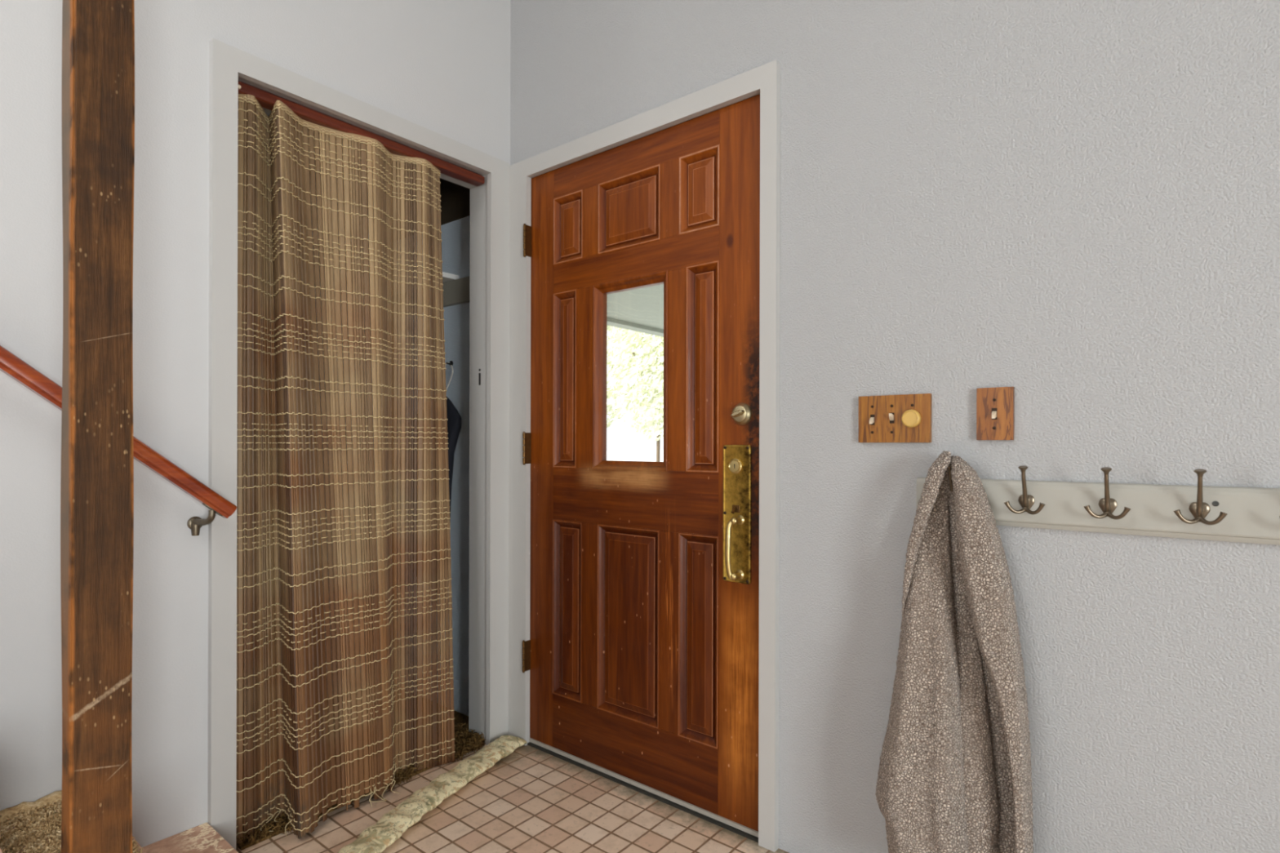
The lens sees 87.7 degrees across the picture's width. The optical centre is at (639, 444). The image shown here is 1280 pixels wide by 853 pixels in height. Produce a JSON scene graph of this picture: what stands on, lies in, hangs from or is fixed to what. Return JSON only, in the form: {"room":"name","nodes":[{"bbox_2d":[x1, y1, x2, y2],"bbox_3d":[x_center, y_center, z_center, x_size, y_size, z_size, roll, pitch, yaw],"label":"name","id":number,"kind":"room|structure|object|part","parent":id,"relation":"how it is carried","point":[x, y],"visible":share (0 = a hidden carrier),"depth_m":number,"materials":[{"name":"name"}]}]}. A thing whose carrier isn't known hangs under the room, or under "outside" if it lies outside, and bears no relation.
{"room":"entryway","nodes":[
{"label":"entryway","id":0,"kind":"room"},
{"bbox_2d":[0,0,511,847],"bbox_3d":[-1.965,-0.545,0.694,0.109,3.420,4.600,0,0,39],"label":"wall","id":1,"kind":"structure","parent":0,"point":[442,67],"depth_m":1.60,"materials":[{"name":"paint"}]},
{"bbox_2d":[0,345,236,536],"bbox_3d":[-1.254,-0.083,1.423,0.098,0.620,0.692,0,0,39],"label":"handrail","id":2,"kind":"object","parent":1,"relation":"attached to","point":[11,364],"visible":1,"depth_m":1.53,"materials":[{"name":"brown wood"}]},
{"bbox_2d":[207,38,509,849],"bbox_3d":[-0.785,0.023,2.054,0.022,2.089,0.956,0,0,39],"label":"trim","id":3,"kind":"structure","parent":1,"relation":"attached to","point":[228,63],"depth_m":1.72,"materials":[{"name":"paint"}]},
{"bbox_2d":[238,80,484,186],"bbox_3d":[-0.825,-0.948,2.068,0.054,0.036,0.816,0,0,39],"label":"curtain rod","id":4,"kind":"object","parent":1,"relation":"attached to","point":[267,100],"visible":0.71,"depth_m":2.00,"materials":[{"name":"brown wood"}]},
{"bbox_2d":[238,76,487,742],"bbox_3d":[-0.842,0.043,2.087,0.109,2.050,0.860,0,0,39],"label":"trim","id":5,"kind":"structure","parent":1,"relation":"attached to","point":[478,194],"depth_m":2.41,"materials":[{"name":"paint"}]},
{"bbox_2d":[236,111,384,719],"bbox_3d":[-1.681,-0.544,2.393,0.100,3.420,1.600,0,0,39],"label":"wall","id":6,"kind":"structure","parent":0,"point":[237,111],"depth_m":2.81,"materials":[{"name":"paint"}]},
{"bbox_2d":[245,241,459,294],"bbox_3d":[-1.429,-0.660,2.188,0.548,0.019,1.594,0,0,39],"label":"closet shelf","id":7,"kind":"object","parent":6,"relation":"attached to","point":[446,277],"visible":0.11,"depth_m":2.60,"materials":[{"name":"white"}]},
{"bbox_2d":[235,93,455,843],"bbox_3d":[-0.852,0.067,2.005,0.203,1.997,0.660,0,0,39],"label":"curtain","id":8,"kind":"object","parent":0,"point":[282,655],"visible":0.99,"depth_m":1.94,"materials":[{"name":"brown fabric"}]},
{"bbox_2d":[235,684,788,852],"bbox_3d":[-0.079,1.101,-0.753,6.350,0.136,4.720,0,0,39],"label":"floor","id":9,"kind":"structure","parent":0,"point":[531,800],"depth_m":1.90,"materials":[{"name":"tile"}]},
{"bbox_2d":[0,791,238,852],"bbox_3d":[-1.378,0.544,0.843,0.619,1.045,1.668,0,0,39],"label":"staircase","id":10,"kind":"structure","parent":9,"relation":"on","point":[33,827],"depth_m":1.38,"materials":[{"name":"carpet"}]},
{"bbox_2d":[60,0,134,852],"bbox_3d":[-0.866,-0.742,1.067,0.069,3.022,0.080,0,0,39],"label":"wooden post","id":11,"kind":"object","parent":10,"relation":"on","point":[97,478],"visible":1,"depth_m":1.04,"materials":[{"name":"brown wood"}]},
{"bbox_2d":[337,735,526,852],"bbox_3d":[-0.625,1.048,1.935,0.145,0.039,0.962,0,0,20],"label":"stopper","id":12,"kind":"object","parent":9,"relation":"on","point":[375,838],"visible":1,"depth_m":1.95,"materials":[{"name":"fabric"}]},
{"bbox_2d":[606,284,663,337],"bbox_3d":[1.604,-1.287,4.710,5.600,0.160,5.869,0,0,39],"label":"ceiling","id":13,"kind":"structure","parent":0,"point":[641,309],"depth_m":6.22,"materials":[{"name":"white paint"}]},
{"bbox_2d":[384,0,1279,852],"bbox_3d":[1.379,-0.537,1.034,6.570,3.420,0.133,0,0,39],"label":"wall","id":14,"kind":"structure","parent":0,"point":[1072,206],"depth_m":1.40,"materials":[{"name":"paint"}]},
{"bbox_2d":[391,162,470,240],"bbox_3d":[-0.855,-1.147,2.747,0.738,0.509,0.006,0,0,39],"label":"trim","id":15,"kind":"structure","parent":14,"relation":"attached to","point":[455,198],"depth_m":2.65,"materials":[{"name":"brown wood"}]},
{"bbox_2d":[392,275,469,312],"bbox_3d":[-0.865,-0.602,2.746,0.725,0.094,0.018,0,0,39],"label":"cleat","id":16,"kind":"object","parent":14,"relation":"attached to","point":[456,291],"visible":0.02,"depth_m":2.62,"materials":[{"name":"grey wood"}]},
{"bbox_2d":[522,93,759,837],"bbox_3d":[-0.035,0.055,2.089,0.940,2.012,0.096,0,0,39],"label":"door","id":17,"kind":"structure","parent":14,"relation":"in","point":[641,655],"depth_m":2.02,"materials":[{"name":"brown wood"}]},
{"bbox_3d":[-0.247,-0.222,2.287,0.114,0.605,0.036,0,0,39],"label":"panel","id":18,"kind":"part","parent":17,"relation":"part of","materials":[{"name":"brown wood"}]},
{"bbox_3d":[-0.238,0.561,2.278,0.142,0.605,0.036,0,0,39],"label":"panel","id":19,"kind":"part","parent":17,"relation":"part of","materials":[{"name":"brown wood"}]},
{"bbox_3d":[-0.235,-0.736,2.278,0.142,0.232,0.036,0,0,39],"label":"panel","id":20,"kind":"part","parent":17,"relation":"part of","materials":[{"name":"brown wood"}]},
{"bbox_3d":[-0.031,0.562,2.111,0.257,0.605,0.036,0,0,39],"label":"panel","id":21,"kind":"part","parent":17,"relation":"part of","materials":[{"name":"brown wood"}]},
{"bbox_3d":[-0.028,-0.736,2.111,0.257,0.232,0.036,0,0,39],"label":"panel","id":22,"kind":"part","parent":17,"relation":"part of","materials":[{"name":"brown wood"}]},
{"bbox_3d":[-0.025,-0.221,2.109,0.307,0.605,0.040,0,0,39],"label":"pane molding","id":23,"kind":"part","parent":17,"relation":"part of","materials":[{"name":"brown wood"}]},
{"bbox_3d":[0.177,0.562,1.943,0.142,0.605,0.036,0,0,39],"label":"panel","id":24,"kind":"part","parent":17,"relation":"part of","materials":[{"name":"brown wood"}]},
{"bbox_3d":[0.180,-0.735,1.943,0.142,0.232,0.036,0,0,39],"label":"panel","id":25,"kind":"part","parent":17,"relation":"part of","materials":[{"name":"brown wood"}]},
{"bbox_3d":[0.189,-0.221,1.934,0.116,0.605,0.036,0,0,39],"label":"panel","id":26,"kind":"part","parent":17,"relation":"part of","materials":[{"name":"brown wood"}]},
{"bbox_3d":[0.258,0.284,1.821,0.036,0.177,0.048,0,0,39],"label":"pull handle","id":27,"kind":"part","parent":17,"relation":"part of","materials":[{"name":"gold metal"}]},
{"bbox_3d":[0.268,0.192,1.847,0.088,0.382,0.007,0,0,39],"label":"handle plate","id":28,"kind":"part","parent":17,"relation":"part of","materials":[{"name":"gold metal"}]},
{"bbox_2d":[527,742,758,842],"bbox_3d":[0.002,1.069,2.136,0.947,0.010,0.142,0,0,39],"label":"trim","id":29,"kind":"structure","parent":14,"relation":"attached to","point":[713,821],"depth_m":2.02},
{"bbox_2d":[508,59,780,852],"bbox_3d":[-0.053,0.029,2.092,1.069,2.080,0.022,0,0,39],"label":"trim","id":30,"kind":"structure","parent":14,"relation":"attached to","point":[764,80],"depth_m":1.83,"materials":[{"name":"paint"}]},
{"bbox_2d":[532,93,759,177],"bbox_3d":[0.010,0.049,2.139,0.972,2.042,0.130,0,0,39],"label":"trim","id":31,"kind":"structure","parent":14,"relation":"attached to","point":[757,94],"depth_m":2.06,"materials":[{"name":"paint"}]},
{"bbox_2d":[858,393,931,442],"bbox_3d":[0.595,-0.060,1.566,0.166,0.112,0.026,0,0,39],"label":"switch plate","id":32,"kind":"object","parent":14,"relation":"attached to","point":[901,418],"visible":1,"depth_m":1.56,"materials":[{"name":"brown wood"}]},
{"bbox_2d":[869,414,874,425],"bbox_3d":[0.554,-0.059,1.594,0.010,0.025,0.014,0,0,39],"label":"toggle switch","id":33,"kind":"object","parent":32,"relation":"attached to","point":[871,416],"depth_m":1.60,"materials":[{"name":"beige plastic"}]},
{"bbox_2d":[888,413,893,423],"bbox_3d":[0.590,-0.062,1.565,0.010,0.025,0.014,0,0,39],"label":"toggle switch","id":34,"kind":"object","parent":32,"relation":"attached to","point":[891,415],"depth_m":1.57,"materials":[{"name":"beige plastic"}]},
{"bbox_3d":[0.624,-0.060,1.534,0.042,0.042,0.014,0,0,39],"label":"dimmer knob","id":35,"kind":"part","parent":32,"relation":"part of","materials":[{"name":"beige plastic"}]},
{"bbox_2d":[976,386,1013,439],"bbox_3d":[0.762,-0.066,1.432,0.070,0.113,0.024,0,0,39],"label":"switch plate","id":36,"kind":"object","parent":14,"relation":"attached to","point":[994,406],"visible":1,"depth_m":1.43,"materials":[{"name":"brown wood"}]},
{"bbox_2d":[991,408,997,419],"bbox_3d":[0.759,-0.066,1.429,0.010,0.025,0.014,0,0,39],"label":"toggle switch","id":37,"kind":"object","parent":36,"relation":"attached to","point":[994,411],"depth_m":1.43,"materials":[{"name":"beige plastic"}]},
{"bbox_2d":[915,464,1279,545],"bbox_3d":[0.921,0.109,1.275,0.764,0.131,0.070,0,0,39],"label":"coat rack","id":38,"kind":"object","parent":14,"relation":"attached to","point":[1199,512],"visible":0.91,"depth_m":1.27,"materials":[{"name":"paint"}]},
{"bbox_3d":[-0.753,-0.324,2.645,0.054,0.023,0.034,0,0,39],"label":"hook","id":39,"kind":"object","parent":14,"relation":"attached to","visible":0},
{"bbox_2d":[444,362,453,390],"bbox_3d":[-0.836,-0.209,2.694,0.341,0.233,0.004,0,0,39],"label":"wire hanger","id":40,"kind":"object","parent":39,"relation":"hanging from","point":[446,362],"visible":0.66,"depth_m":2.62,"materials":[{"name":"silver metal"}]},
{"bbox_2d":[408,396,462,586],"bbox_3d":[-0.842,0.204,2.696,0.368,0.806,0.049,0,0,39],"label":"jacket","id":41,"kind":"object","parent":40,"relation":"hanging from","point":[454,421],"visible":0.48,"depth_m":2.61,"materials":[{"name":"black fabric"}]},
{"bbox_2d":[875,450,1033,852],"bbox_3d":[0.657,0.491,1.419,0.308,0.953,0.136,0,0,39],"label":"coat","id":42,"kind":"object","parent":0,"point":[954,774],"visible":1,"depth_m":1.40,"materials":[{"name":"grey fabric"}]},
{"bbox_3d":[0.615,0.499,1.447,0.208,0.930,0.129,0,0,39],"label":"panel","id":43,"kind":"part","parent":42,"relation":"part of","materials":[{"name":"grey fabric"}]},
{"bbox_3d":[0.722,0.493,1.381,0.160,0.938,0.109,0,0,39],"label":"panel","id":44,"kind":"part","parent":42,"relation":"part of","materials":[{"name":"grey fabric"}]},
{"label":"outside","id":45,"kind":"structure","parent":0,"visible":0},
{"bbox_2d":[606,449,663,462],"bbox_3d":[17.775,1.316,64.896,130.000,0.150,119.870,0,0,39],"label":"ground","id":46,"kind":"structure","parent":45,"point":[611,455],"depth_m":74.44,"materials":[{"name":"white"}]},
{"bbox_2d":[606,324,643,427],"bbox_3d":[-1.941,-1.475,18.019,4.271,5.343,4.273,0,0,39],"label":"leafy tree","id":47,"kind":"object","parent":46,"relation":"on","point":[610,409],"visible":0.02,"depth_m":17.59,"materials":[{"name":"green plant"}]},
{"bbox_2d":[606,326,663,441],"bbox_3d":[0.976,-1.176,14.762,3.884,4.760,3.890,0,0,39],"label":"leafy tree","id":48,"kind":"object","parent":46,"relation":"on","point":[651,361],"visible":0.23,"depth_m":14.18,"materials":[{"name":"green plant"}]},
{"bbox_2d":[607,326,663,462],"bbox_3d":[0.643,-2.082,23.886,4.830,6.569,4.871,0,0,39],"label":"leafy tree","id":49,"kind":"object","parent":46,"relation":"on","point":[658,442],"visible":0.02,"depth_m":23.83,"materials":[{"name":"green plant"}]}
]}

